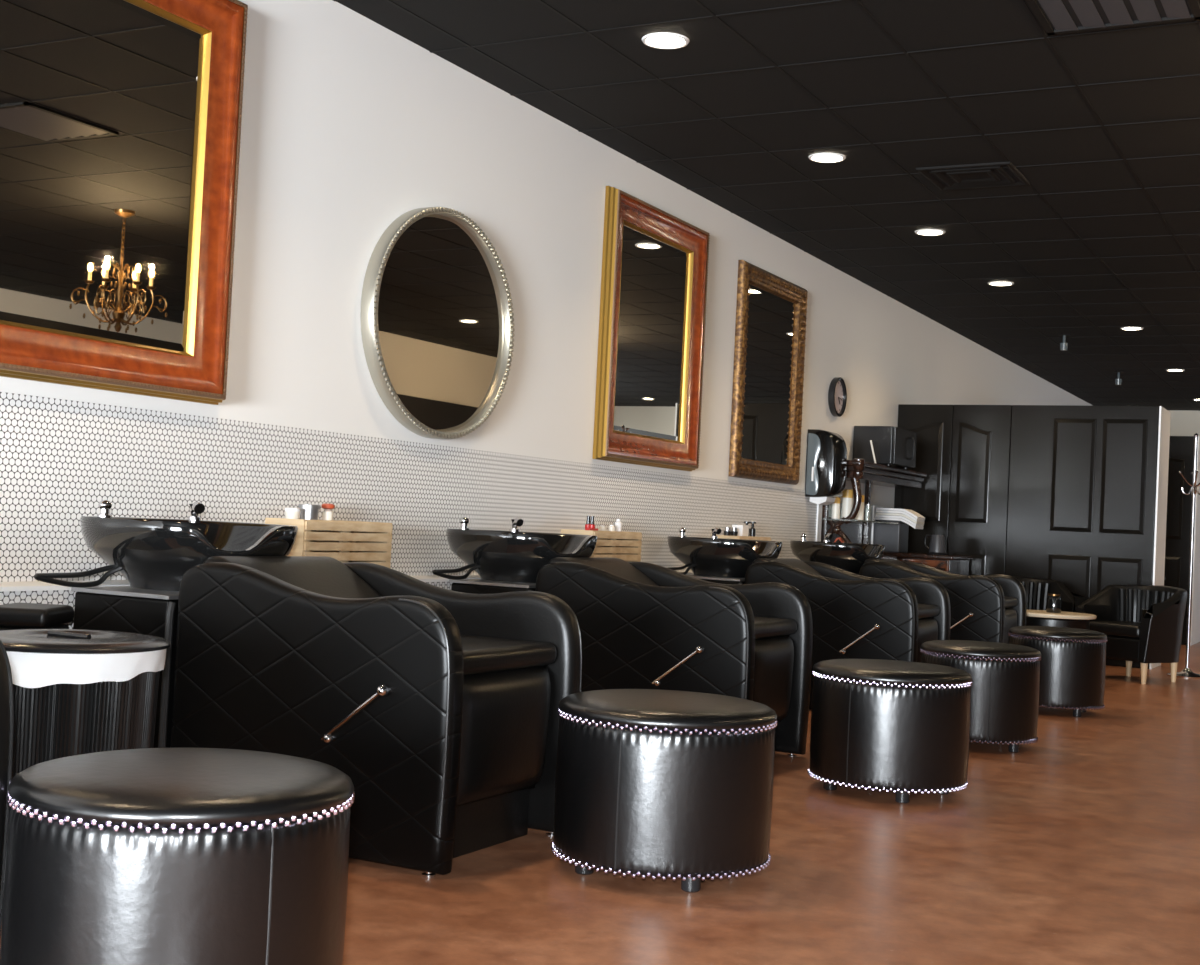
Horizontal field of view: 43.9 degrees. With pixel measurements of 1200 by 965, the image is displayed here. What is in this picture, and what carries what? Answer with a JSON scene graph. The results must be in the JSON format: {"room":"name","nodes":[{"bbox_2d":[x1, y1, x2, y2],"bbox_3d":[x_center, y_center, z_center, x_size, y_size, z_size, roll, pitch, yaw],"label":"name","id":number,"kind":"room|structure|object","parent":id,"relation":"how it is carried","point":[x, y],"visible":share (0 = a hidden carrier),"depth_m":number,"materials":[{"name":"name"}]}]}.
{"room":"salon","nodes":[
{"label":"salon","id":0,"kind":"room"},
{"bbox_2d":[0,0,1092,581],"bbox_3d":[0.311,-0.301,9.185,0.158,3.125,31.900,2,-2,28],"label":"wall","id":1,"kind":"structure","parent":0,"point":[350,126],"depth_m":6.77,"materials":[{"name":"white paint"}]},
{"bbox_2d":[0,0,247,404],"bbox_3d":[-1.792,-1.103,4.904,0.086,1.540,1.720,2,-2,28],"label":"framed mirror","id":2,"kind":"object","parent":1,"relation":"attached to","point":[120,120],"visible":1,"depth_m":5.19,"materials":[{"name":"gold wood"}]},
{"bbox_2d":[0,571,693,628],"bbox_3d":[-2.577,0.608,3.377,0.230,0.715,18.630,2,-2,28],"label":"ledge","id":3,"kind":"object","parent":1,"relation":"attached to","point":[39,592],"depth_m":4.74,"materials":[{"name":"tile"}]},
{"bbox_2d":[265,518,392,567],"bbox_3d":[-1.113,0.276,6.131,0.211,0.240,0.586,2,-2,28],"label":"crate","id":4,"kind":"object","parent":3,"relation":"on","point":[368,542],"visible":0.61,"depth_m":6.06,"materials":[{"name":"brown wood"}]},
{"bbox_2d":[285,508,300,518],"bbox_3d":[-1.219,0.123,5.906,0.062,0.042,0.062,2,-2,28],"label":"tub","id":5,"kind":"object","parent":4,"relation":"on","point":[290,513],"visible":0.96,"depth_m":5.88,"materials":[{"name":"beige plastic"}]},
{"bbox_2d":[298,504,320,519],"bbox_3d":[-1.168,0.118,5.981,0.088,0.061,0.088,2,-2,28],"label":"tin","id":6,"kind":"object","parent":4,"relation":"on","point":[308,511],"visible":0.92,"depth_m":5.95,"materials":[{"name":"silver metal"}]},
{"bbox_2d":[321,503,334,519],"bbox_3d":[-1.112,0.120,6.088,0.056,0.068,0.056,2,-2,28],"label":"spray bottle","id":7,"kind":"object","parent":4,"relation":"on","point":[327,514],"visible":0.96,"depth_m":6.07,"materials":[{"name":"beige plastic"}]},
{"bbox_2d":[561,529,641,561],"bbox_3d":[0.008,0.388,8.262,0.211,0.240,0.586,2,-2,28],"label":"crate","id":8,"kind":"object","parent":3,"relation":"on","point":[626,546],"visible":0.53,"depth_m":8.22,"materials":[{"name":"brown wood"}]},
{"bbox_2d":[585,516,589,527],"bbox_3d":[-0.064,0.221,8.121,0.034,0.078,0.034,2,-2,28],"label":"bottle","id":9,"kind":"object","parent":8,"relation":"on","point":[587,524],"visible":0.73,"depth_m":8.11,"materials":[{"name":"red plastic"}]},
{"bbox_2d":[585,528,597,530],"bbox_3d":[-0.045,0.253,8.031,0.030,0.012,0.100,2,-2,28],"label":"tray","id":10,"kind":"object","parent":8,"relation":"on","point":[592,529],"visible":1,"depth_m":8.01,"materials":[{"name":"red plastic"}]},
{"bbox_2d":[589,516,594,527],"bbox_3d":[-0.043,0.221,8.076,0.034,0.078,0.034,2,-2,28],"label":"bottle","id":11,"kind":"object","parent":8,"relation":"on","point":[591,525],"visible":0.85,"depth_m":8.07,"materials":[{"name":"red plastic"}]},
{"bbox_2d":[599,525,605,530],"bbox_3d":[0.014,0.253,8.271,0.042,0.030,0.042,2,-2,28],"label":"tub","id":12,"kind":"object","parent":8,"relation":"on","point":[602,527],"visible":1,"depth_m":8.26,"materials":[{"name":"beige plastic"}]},
{"bbox_2d":[608,525,614,530],"bbox_3d":[0.065,0.255,8.346,0.042,0.035,0.042,2,-2,28],"label":"tub","id":13,"kind":"object","parent":8,"relation":"on","point":[611,527],"visible":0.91,"depth_m":8.33,"materials":[{"name":"beige plastic"}]},
{"bbox_2d":[615,519,621,530],"bbox_3d":[0.103,0.242,8.440,0.042,0.070,0.042,2,-2,28],"label":"bottle","id":14,"kind":"object","parent":8,"relation":"on","point":[618,524],"visible":0.91,"depth_m":8.42,"materials":[{"name":"white plastic"}]},
{"bbox_2d":[716,535,770,540],"bbox_3d":[0.947,0.481,10.047,0.211,0.240,0.586,2,-2,28],"label":"crate","id":15,"kind":"object","parent":3,"relation":"on","point":[719,536],"visible":0.18,"depth_m":9.86,"materials":[{"name":"brown wood"}]},
{"bbox_2d":[724,527,730,535],"bbox_3d":[0.843,0.323,9.845,0.052,0.055,0.052,2,-2,28],"label":"jar","id":16,"kind":"object","parent":15,"relation":"on","point":[727,532],"visible":1,"depth_m":9.83,"materials":[{"name":"black plastic"}]},
{"bbox_2d":[731,527,737,535],"bbox_3d":[0.893,0.328,9.920,0.052,0.055,0.052,2,-2,28],"label":"jar","id":17,"kind":"object","parent":15,"relation":"on","point":[734,532],"visible":0.94,"depth_m":9.90,"materials":[{"name":"silver plastic"}]},
{"bbox_2d":[732,525,748,535],"bbox_3d":[0.945,0.323,10.040,0.080,0.075,0.110,2,-2,28],"label":"box","id":18,"kind":"object","parent":15,"relation":"on","point":[743,530],"visible":0.74,"depth_m":9.99,"materials":[{"name":"beige cardboard"}]},
{"bbox_2d":[749,522,755,536],"bbox_3d":[1.048,0.321,10.235,0.044,0.100,0.044,2,-2,28],"label":"pump bottle","id":19,"kind":"object","parent":15,"relation":"on","point":[752,529],"visible":0.95,"depth_m":10.22,"materials":[{"name":"black plastic"}]},
{"bbox_2d":[361,207,514,438],"bbox_3d":[-0.730,-0.739,6.944,0.082,1.070,1.166,2,-2,28],"label":"round mirror","id":20,"kind":"object","parent":1,"relation":"attached to","point":[437,319],"visible":1,"depth_m":6.90,"materials":[{"name":"beige metal"}]},
{"bbox_2d":[592,186,709,470],"bbox_3d":[0.338,-0.872,8.952,0.086,1.545,1.310,2,-2,28],"label":"framed mirror","id":21,"kind":"object","parent":1,"relation":"attached to","point":[652,316],"visible":1,"depth_m":8.92,"materials":[{"name":"gold wood"}]},
{"bbox_2d":[614,225,688,440],"bbox_3d":[0.310,-0.873,8.966,0.006,1.209,0.974,2,-2,28],"label":"mirror glass","id":22,"kind":"object","parent":21,"relation":"attached to","point":[651,366],"depth_m":8.96,"materials":[{"name":"black"}]},
{"bbox_2d":[728,260,807,484],"bbox_3d":[1.229,-0.749,10.660,0.075,1.478,1.240,2,-2,28],"label":"framed mirror","id":23,"kind":"object","parent":1,"relation":"attached to","point":[768,369],"visible":1,"depth_m":10.63,"materials":[{"name":"gold metal"}]},
{"bbox_2d":[741,284,795,465],"bbox_3d":[1.206,-0.750,10.671,0.006,1.228,0.990,2,-2,28],"label":"mirror glass","id":24,"kind":"object","parent":23,"relation":"attached to","point":[769,424],"depth_m":10.69,"materials":[{"name":"black"}]},
{"bbox_2d":[816,504,821,541],"bbox_3d":[1.698,0.735,11.706,0.020,1.325,0.085,2,-2,28],"label":"trim","id":25,"kind":"structure","parent":1,"relation":"attached to","point":[819,507],"depth_m":11.70,"materials":[{"name":"white paint"}]},
{"bbox_2d":[805,429,846,504],"bbox_3d":[1.746,-0.114,11.509,0.236,0.575,0.318,2,-2,28],"label":"paper towel dispenser","id":26,"kind":"object","parent":1,"relation":"attached to","point":[826,460],"visible":1,"depth_m":11.39,"materials":[{"name":"black plastic"}]},
{"bbox_2d":[810,497,835,504],"bbox_3d":[1.721,0.143,11.519,0.140,0.060,0.200,2,-2,28],"label":"paper towel","id":27,"kind":"object","parent":26,"relation":"hanging from","point":[817,500],"depth_m":11.44,"materials":[{"name":"white paper"}]},
{"bbox_2d":[828,377,846,416],"bbox_3d":[1.909,-0.687,11.973,0.055,0.316,0.316,2,-2,28],"label":"wall clock","id":28,"kind":"object","parent":1,"relation":"attached to","point":[837,393],"visible":1,"depth_m":11.95,"materials":[{"name":"black plastic"}]},
{"bbox_2d":[0,642,1199,964],"bbox_3d":[4.206,1.446,7.043,9.250,0.100,31.900,2,-2,28],"label":"floor","id":29,"kind":"structure","parent":0,"point":[1080,845],"depth_m":4.25,"materials":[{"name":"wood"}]},
{"bbox_2d":[0,640,13,934],"bbox_3d":[-2.044,0.473,2.773,1.628,1.004,0.964,2,-2,28],"label":"chair","id":30,"kind":"object","parent":29,"relation":"on","point":[6,684],"visible":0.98,"depth_m":2.80,"materials":[{"name":"black leather"}]},
{"bbox_2d":[0,603,73,630],"bbox_3d":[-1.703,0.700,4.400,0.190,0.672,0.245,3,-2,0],"label":"chair","id":31,"kind":"object","parent":29,"relation":"on","point":[13,616],"visible":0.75,"depth_m":4.30,"materials":[{"name":"black leather"}]},
{"bbox_2d":[0,629,169,826],"bbox_3d":[-1.366,0.708,3.781,0.498,0.656,0.498,2,-2,28],"label":"waste bin","id":32,"kind":"object","parent":29,"relation":"on","point":[76,691],"visible":0.52,"depth_m":3.60,"materials":[{"name":"black plastic"}]},
{"bbox_2d":[0,748,354,964],"bbox_3d":[-0.795,0.787,2.821,0.645,0.503,0.646,4,-2,-44],"label":"round stool","id":33,"kind":"object","parent":29,"relation":"on","point":[143,856],"visible":1,"depth_m":2.57,"materials":[{"name":"black leather"}]},
{"bbox_2d":[8,748,353,827],"bbox_3d":[-0.784,0.565,2.826,0.628,0.059,0.628,4,-2,-44],"label":"cushion","id":34,"kind":"object","parent":33,"relation":"on","point":[143,787],"depth_m":2.65,"materials":[{"name":"black leather"}]},
{"bbox_2d":[33,500,581,877],"bbox_3d":[-0.991,0.577,4.709,1.628,1.004,0.964,2,-2,28],"label":"chair","id":35,"kind":"object","parent":29,"relation":"on","point":[439,706],"visible":0.86,"depth_m":4.41,"materials":[{"name":"black leather"}]},
{"bbox_2d":[33,500,297,590],"bbox_3d":[-1.422,0.204,4.894,0.670,0.292,0.856,2,-2,28],"label":"basin","id":36,"kind":"object","parent":35,"relation":"in","point":[153,554],"depth_m":4.76,"materials":[{"name":"black ceramic"}]},
{"bbox_2d":[432,517,812,756],"bbox_3d":[0.018,0.678,6.627,1.628,1.004,0.964,2,-2,28],"label":"chair","id":37,"kind":"object","parent":29,"relation":"on","point":[643,625],"visible":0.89,"depth_m":6.33,"materials":[{"name":"black leather"}]},
{"bbox_2d":[432,517,597,582],"bbox_3d":[-0.413,0.305,6.813,0.670,0.292,0.856,2,-2,28],"label":"basin","id":38,"kind":"object","parent":37,"relation":"in","point":[514,555],"depth_m":6.67,"materials":[{"name":"black ceramic"}]},
{"bbox_2d":[551,689,776,892],"bbox_3d":[0.186,0.875,4.330,0.651,0.503,0.653,2,-2,26],"label":"round stool","id":39,"kind":"object","parent":29,"relation":"on","point":[655,783],"visible":1,"depth_m":4.07,"materials":[{"name":"black leather"}]},
{"bbox_2d":[559,689,776,731],"bbox_3d":[0.197,0.653,4.336,0.634,0.059,0.634,2,-2,26],"label":"cushion","id":40,"kind":"object","parent":39,"relation":"on","point":[607,710],"depth_m":4.14,"materials":[{"name":"black leather"}]},
{"bbox_2d":[667,527,950,708],"bbox_3d":[1.134,0.789,8.749,1.628,1.004,0.964,2,-2,28],"label":"chair","id":41,"kind":"object","parent":29,"relation":"on","point":[855,616],"visible":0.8,"depth_m":8.38,"materials":[{"name":"black leather"}]},
{"bbox_2d":[667,527,781,577],"bbox_3d":[0.704,0.417,8.934,0.670,0.292,0.856,2,-2,28],"label":"basin","id":42,"kind":"object","parent":41,"relation":"in","point":[712,557],"depth_m":8.80,"materials":[{"name":"black ceramic"}]},
{"bbox_2d":[821,458,926,558],"bbox_3d":[2.312,0.650,12.528,0.333,1.600,1.920,2,-2,28],"label":"shelving unit","id":43,"kind":"object","parent":29,"relation":"on","point":[858,471],"visible":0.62,"depth_m":12.15,"materials":[{"name":"black metal"}]},
{"bbox_2d":[829,503,831,516],"bbox_3d":[1.819,0.224,11.837,0.054,0.125,0.054,2,-2,28],"label":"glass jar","id":44,"kind":"object","parent":43,"relation":"on","point":[830,505],"visible":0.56,"depth_m":11.81,"materials":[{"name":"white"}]},
{"bbox_2d":[831,498,840,518],"bbox_3d":[1.873,0.204,11.832,0.068,0.170,0.068,2,-2,28],"label":"lotion bottle","id":45,"kind":"object","parent":43,"relation":"on","point":[836,505],"visible":0.71,"depth_m":11.80,"materials":[{"name":"beige plastic"}]},
{"bbox_2d":[841,489,852,517],"bbox_3d":[1.974,0.175,11.893,0.084,0.240,0.084,2,-2,28],"label":"lotion bottle","id":46,"kind":"object","parent":43,"relation":"on","point":[847,498],"visible":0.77,"depth_m":11.86,"materials":[{"name":"beige plastic"}]},
{"bbox_2d":[854,495,863,519],"bbox_3d":[2.072,0.200,11.897,0.072,0.200,0.072,2,-2,28],"label":"lotion bottle","id":47,"kind":"object","parent":43,"relation":"on","point":[860,516],"visible":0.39,"depth_m":11.87,"materials":[{"name":"beige plastic"}]},
{"bbox_2d":[822,518,897,524],"bbox_3d":[2.139,0.320,12.206,0.292,0.015,1.120,2,-2,28],"label":"glass shelf","id":48,"kind":"object","parent":43,"relation":"attached to","point":[825,521],"depth_m":11.77,"materials":[{"name":"white"}]},
{"bbox_2d":[865,504,871,520],"bbox_3d":[2.162,0.241,12.017,0.054,0.135,0.054,2,-2,28],"label":"glass jar","id":49,"kind":"object","parent":43,"relation":"on","point":[868,507],"visible":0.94,"depth_m":12.00,"materials":[{"name":"white"}]},
{"bbox_2d":[870,440,875,462],"bbox_3d":[2.249,-0.251,12.268,0.066,0.196,0.016,2,-2,28],"label":"stick","id":50,"kind":"object","parent":43,"relation":"on","point":[870,440],"visible":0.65,"depth_m":12.26,"materials":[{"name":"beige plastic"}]},
{"bbox_2d":[852,426,916,468],"bbox_3d":[2.433,-0.291,12.604,0.408,0.325,0.620,2,-2,28],"label":"microwave oven","id":51,"kind":"object","parent":43,"relation":"on","point":[892,446],"visible":0.84,"depth_m":12.37,"materials":[{"name":"black plastic"}]},
{"bbox_2d":[881,555,896,558],"bbox_3d":[2.125,0.612,12.198,0.292,0.040,1.120,2,-2,28],"label":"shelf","id":52,"kind":"object","parent":43,"relation":"attached to","point":[884,556],"depth_m":12.46,"materials":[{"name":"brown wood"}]},
{"bbox_2d":[808,659,971,802],"bbox_3d":[1.138,0.963,5.861,0.619,0.503,0.620,3,-2,-18],"label":"round stool","id":53,"kind":"object","parent":29,"relation":"on","point":[902,728],"visible":1,"depth_m":5.61,"materials":[{"name":"black leather"}]},
{"bbox_2d":[813,659,971,686],"bbox_3d":[1.149,0.741,5.867,0.616,0.059,0.616,1,-2,41],"label":"cushion","id":54,"kind":"object","parent":53,"relation":"on","point":[834,672],"depth_m":5.66,"materials":[{"name":"black leather"}]},
{"bbox_2d":[790,533,1026,643],"bbox_3d":[2.116,0.887,10.614,1.628,1.004,0.964,2,-2,28],"label":"chair","id":55,"kind":"object","parent":29,"relation":"on","point":[983,608],"visible":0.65,"depth_m":10.34,"materials":[{"name":"black leather"}]},
{"bbox_2d":[790,533,884,573],"bbox_3d":[1.685,0.515,10.800,0.670,0.292,0.856,2,-2,28],"label":"basin","id":56,"kind":"object","parent":55,"relation":"in","point":[857,558],"depth_m":10.65,"materials":[{"name":"black ceramic"}]},
{"bbox_2d":[883,552,972,575],"bbox_3d":[2.771,1.052,12.957,0.740,0.865,0.716,2,-2,28],"label":"sideboard","id":57,"kind":"object","parent":29,"relation":"on","point":[956,564],"visible":0.2,"depth_m":12.64,"materials":[{"name":"brown wood"}]},
{"bbox_2d":[871,505,908,552],"bbox_3d":[2.519,0.405,12.926,0.248,0.400,0.285,2,-2,28],"label":"printer","id":58,"kind":"object","parent":57,"relation":"on","point":[894,538],"visible":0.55,"depth_m":12.81,"materials":[{"name":"grey plastic"}]},
{"bbox_2d":[876,520,904,522],"bbox_3d":[2.531,0.337,12.926,0.210,0.013,0.260,2,-2,28],"label":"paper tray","id":59,"kind":"object","parent":58,"relation":"on","point":[876,520],"depth_m":12.81,"materials":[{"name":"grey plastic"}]},
{"bbox_2d":[874,508,924,528],"bbox_3d":[2.595,0.312,12.889,0.376,0.167,0.250,2,-2,28],"label":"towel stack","id":60,"kind":"object","parent":58,"relation":"on","point":[912,518],"visible":0.99,"depth_m":12.79,"materials":[{"name":"white fabric"}]},
{"bbox_2d":[883,552,972,559],"bbox_3d":[2.793,0.638,12.971,0.740,0.035,0.710,2,-2,28],"label":"countertop","id":61,"kind":"structure","parent":57,"relation":"on","point":[909,555],"depth_m":12.65,"materials":[{"name":"brown wood"}]},
{"bbox_2d":[924,534,947,554],"bbox_3d":[2.870,0.530,12.670,0.180,0.170,0.180,3,-2,-21],"label":"mug","id":62,"kind":"object","parent":57,"relation":"on","point":[937,542],"visible":0.98,"depth_m":12.62,"materials":[{"name":"black ceramic"}]},
{"bbox_2d":[920,640,1040,752],"bbox_3d":[1.853,1.036,7.296,0.588,0.503,0.589,3,-2,4],"label":"round stool","id":63,"kind":"object","parent":29,"relation":"on","point":[1004,707],"visible":0.75,"depth_m":7.04,"materials":[{"name":"black leather"}]},
{"bbox_2d":[921,640,1040,659],"bbox_3d":[1.864,0.815,7.302,0.573,0.059,0.573,3,-2,4],"label":"cushion","id":64,"kind":"object","parent":63,"relation":"on","point":[935,649],"depth_m":7.11,"materials":[{"name":"black leather"}]},
{"bbox_2d":[1013,576,1082,611],"bbox_3d":[3.434,1.131,12.064,0.708,0.724,0.652,3,-2,-7],"label":"armchair","id":65,"kind":"object","parent":29,"relation":"on","point":[1037,590],"visible":0.11,"depth_m":12.21,"materials":[{"name":"black leather"}]},
{"bbox_2d":[1008,626,1106,716],"bbox_3d":[2.737,1.123,8.942,0.569,0.503,0.571,4,-2,-37],"label":"round stool","id":66,"kind":"object","parent":29,"relation":"on","point":[1073,660],"visible":0.76,"depth_m":8.69,"materials":[{"name":"black leather"}]},
{"bbox_2d":[1009,626,1106,640],"bbox_3d":[2.747,0.902,8.948,0.567,0.059,0.567,2,-2,24],"label":"cushion","id":67,"kind":"object","parent":66,"relation":"on","point":[1018,633],"depth_m":8.76,"materials":[{"name":"black leather"}]},
{"bbox_2d":[1026,610,1096,629],"bbox_3d":[3.314,1.205,10.919,0.600,0.503,0.600,2,-2,28],"label":"side table","id":68,"kind":"object","parent":29,"relation":"on","point":[1033,617],"visible":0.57,"depth_m":10.70,"materials":[{"name":"beige wood"}]},
{"bbox_2d":[1046,594,1060,612],"bbox_3d":[3.329,0.886,10.928,0.110,0.135,0.110,2,-2,28],"label":"ornament","id":69,"kind":"object","parent":68,"relation":"on","point":[1053,600],"visible":1,"depth_m":10.89,"materials":[{"name":"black glass"}]},
{"bbox_2d":[1074,585,1187,683],"bbox_3d":[4.122,1.147,11.420,0.652,0.724,0.708,4,-2,-34],"label":"armchair","id":70,"kind":"object","parent":29,"relation":"on","point":[1143,624],"visible":0.88,"depth_m":11.22,"materials":[{"name":"black leather"}]},
{"bbox_2d":[1090,621,1140,638],"bbox_3d":[4.062,1.124,11.380,0.490,0.098,0.486,4,-2,-34],"label":"seat cushion","id":71,"kind":"object","parent":70,"relation":"on","point":[1113,629],"depth_m":11.23,"materials":[{"name":"black leather"}]},
{"bbox_2d":[1167,433,1199,678],"bbox_3d":[4.727,0.576,11.905,0.304,1.950,0.304,2,-2,28],"label":"coat stand","id":72,"kind":"object","parent":29,"relation":"on","point":[1186,673],"visible":0.99,"depth_m":11.89,"materials":[{"name":"silver metal"}]},
{"bbox_2d":[333,0,1199,410],"bbox_3d":[4.363,-1.772,7.130,9.250,0.104,31.900,2,-2,28],"label":"ceiling","id":73,"kind":"structure","parent":0,"point":[1102,126],"depth_m":7.86,"materials":[{"name":"black tile"}]},
{"bbox_2d":[642,32,688,48],"bbox_3d":[0.287,-1.934,6.523,0.210,0.011,0.210,2,-2,28],"label":"recessed light","id":74,"kind":"object","parent":73,"relation":"in","point":[660,40],"visible":1,"depth_m":6.52,"materials":[{"name":"white paint"}]},
{"bbox_2d":[808,153,845,162],"bbox_3d":[1.282,-1.834,8.415,0.210,0.011,0.210,2,-2,28],"label":"recessed light","id":75,"kind":"object","parent":73,"relation":"in","point":[817,157],"visible":1,"depth_m":8.41,"materials":[{"name":"white plastic"}]},
{"bbox_2d":[915,229,944,235],"bbox_3d":[2.287,-1.734,10.324,0.210,0.011,0.210,2,-2,28],"label":"recessed light","id":76,"kind":"object","parent":73,"relation":"in","point":[926,232],"visible":1,"depth_m":10.32,"materials":[{"name":"white"}]},
{"bbox_2d":[916,161,1029,189],"bbox_3d":[2.177,-1.780,8.677,0.540,0.015,0.540,2,-2,28],"label":"ceiling vent","id":77,"kind":"object","parent":73,"relation":"in","point":[995,180],"visible":1,"depth_m":8.64,"materials":[{"name":"black metal"}]},
{"bbox_2d":[988,281,1013,285],"bbox_3d":[3.292,-1.633,12.234,0.210,0.011,0.210,2,-2,28],"label":"recessed light","id":78,"kind":"object","parent":73,"relation":"in","point":[994,283],"visible":1,"depth_m":12.22,"materials":[{"name":"white plastic"}]},
{"bbox_2d":[1058,333,1070,350],"bbox_3d":[4.682,-1.416,15.031,0.130,0.160,0.130,2,-2,28],"label":"sprinkler head","id":79,"kind":"object","parent":73,"relation":"attached to","point":[1063,345],"visible":1,"depth_m":15.00},
{"bbox_2d":[1026,0,1199,34],"bbox_3d":[1.973,-1.869,5.757,0.600,0.016,0.660,2,-2,28],"label":"ceiling vent","id":80,"kind":"object","parent":73,"relation":"in","point":[1055,16],"visible":1,"depth_m":5.91,"materials":[{"name":"black metal"}]},
{"bbox_2d":[1113,371,1123,384],"bbox_3d":[6.258,-1.259,17.983,0.130,0.160,0.130,2,-2,28],"label":"sprinkler head","id":81,"kind":"object","parent":73,"relation":"attached to","point":[1118,380],"visible":1,"depth_m":17.96},
{"bbox_2d":[1120,327,1142,329],"bbox_3d":[5.132,-1.486,14.380,0.210,0.011,0.210,2,-2,28],"label":"recessed light","id":82,"kind":"object","parent":73,"relation":"in","point":[1122,328],"visible":1,"depth_m":14.37,"materials":[{"name":"white plastic"}]},
{"bbox_2d":[1166,369,1184,371],"bbox_3d":[6.775,-1.321,17.545,0.210,0.011,0.210,2,-2,28],"label":"recessed light","id":83,"kind":"object","parent":73,"relation":"in","point":[1171,370],"visible":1,"depth_m":17.54,"materials":[{"name":"white"}]},
{"bbox_2d":[1106,406,1170,668],"bbox_3d":[3.799,0.439,13.266,2.260,2.205,0.610,2,-2,28],"label":"wall partition","id":84,"kind":"structure","parent":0,"point":[1164,415],"depth_m":12.68,"materials":[{"name":"white paint"}]},
{"bbox_2d":[894,404,953,553],"bbox_3d":[2.885,0.393,13.407,0.500,2.195,0.065,2,-2,28],"label":"door","id":85,"kind":"structure","parent":84,"relation":"in","point":[933,424],"depth_m":13.37,"materials":[{"name":"black paint"}]},
{"bbox_2d":[947,405,1011,575],"bbox_3d":[3.336,0.409,13.169,0.510,2.195,0.065,2,-2,28],"label":"door","id":86,"kind":"structure","parent":84,"relation":"in","point":[981,436],"depth_m":13.15,"materials":[{"name":"black paint"}]},
{"bbox_2d":[1005,405,1158,667],"bbox_3d":[4.103,0.436,12.764,1.215,2.195,0.065,2,-2,28],"label":"door","id":87,"kind":"structure","parent":84,"relation":"in","point":[1082,493],"depth_m":12.73,"materials":[{"name":"black paint"}]},
{"bbox_2d":[1168,410,1199,436],"bbox_3d":[11.646,0.572,21.076,8.850,3.125,0.150,2,-2,28],"label":"wall","id":88,"kind":"structure","parent":0,"point":[1182,422],"depth_m":22.54,"materials":[{"name":"beige paint"}]},
{"bbox_2d":[1181,437,1199,645],"bbox_3d":[5.588,0.608,16.767,2.165,2.230,0.900,2,-2,28],"label":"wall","id":89,"kind":"structure","parent":0,"point":[1195,614],"depth_m":16.04,"materials":[{"name":"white paint"}]},
{"bbox_2d":[1164,436,1193,643],"bbox_3d":[6.041,0.606,16.034,0.650,2.220,0.065,2,-2,28],"label":"door","id":90,"kind":"structure","parent":89,"relation":"in","point":[1181,448],"depth_m":15.94,"materials":[{"name":"black paint"}]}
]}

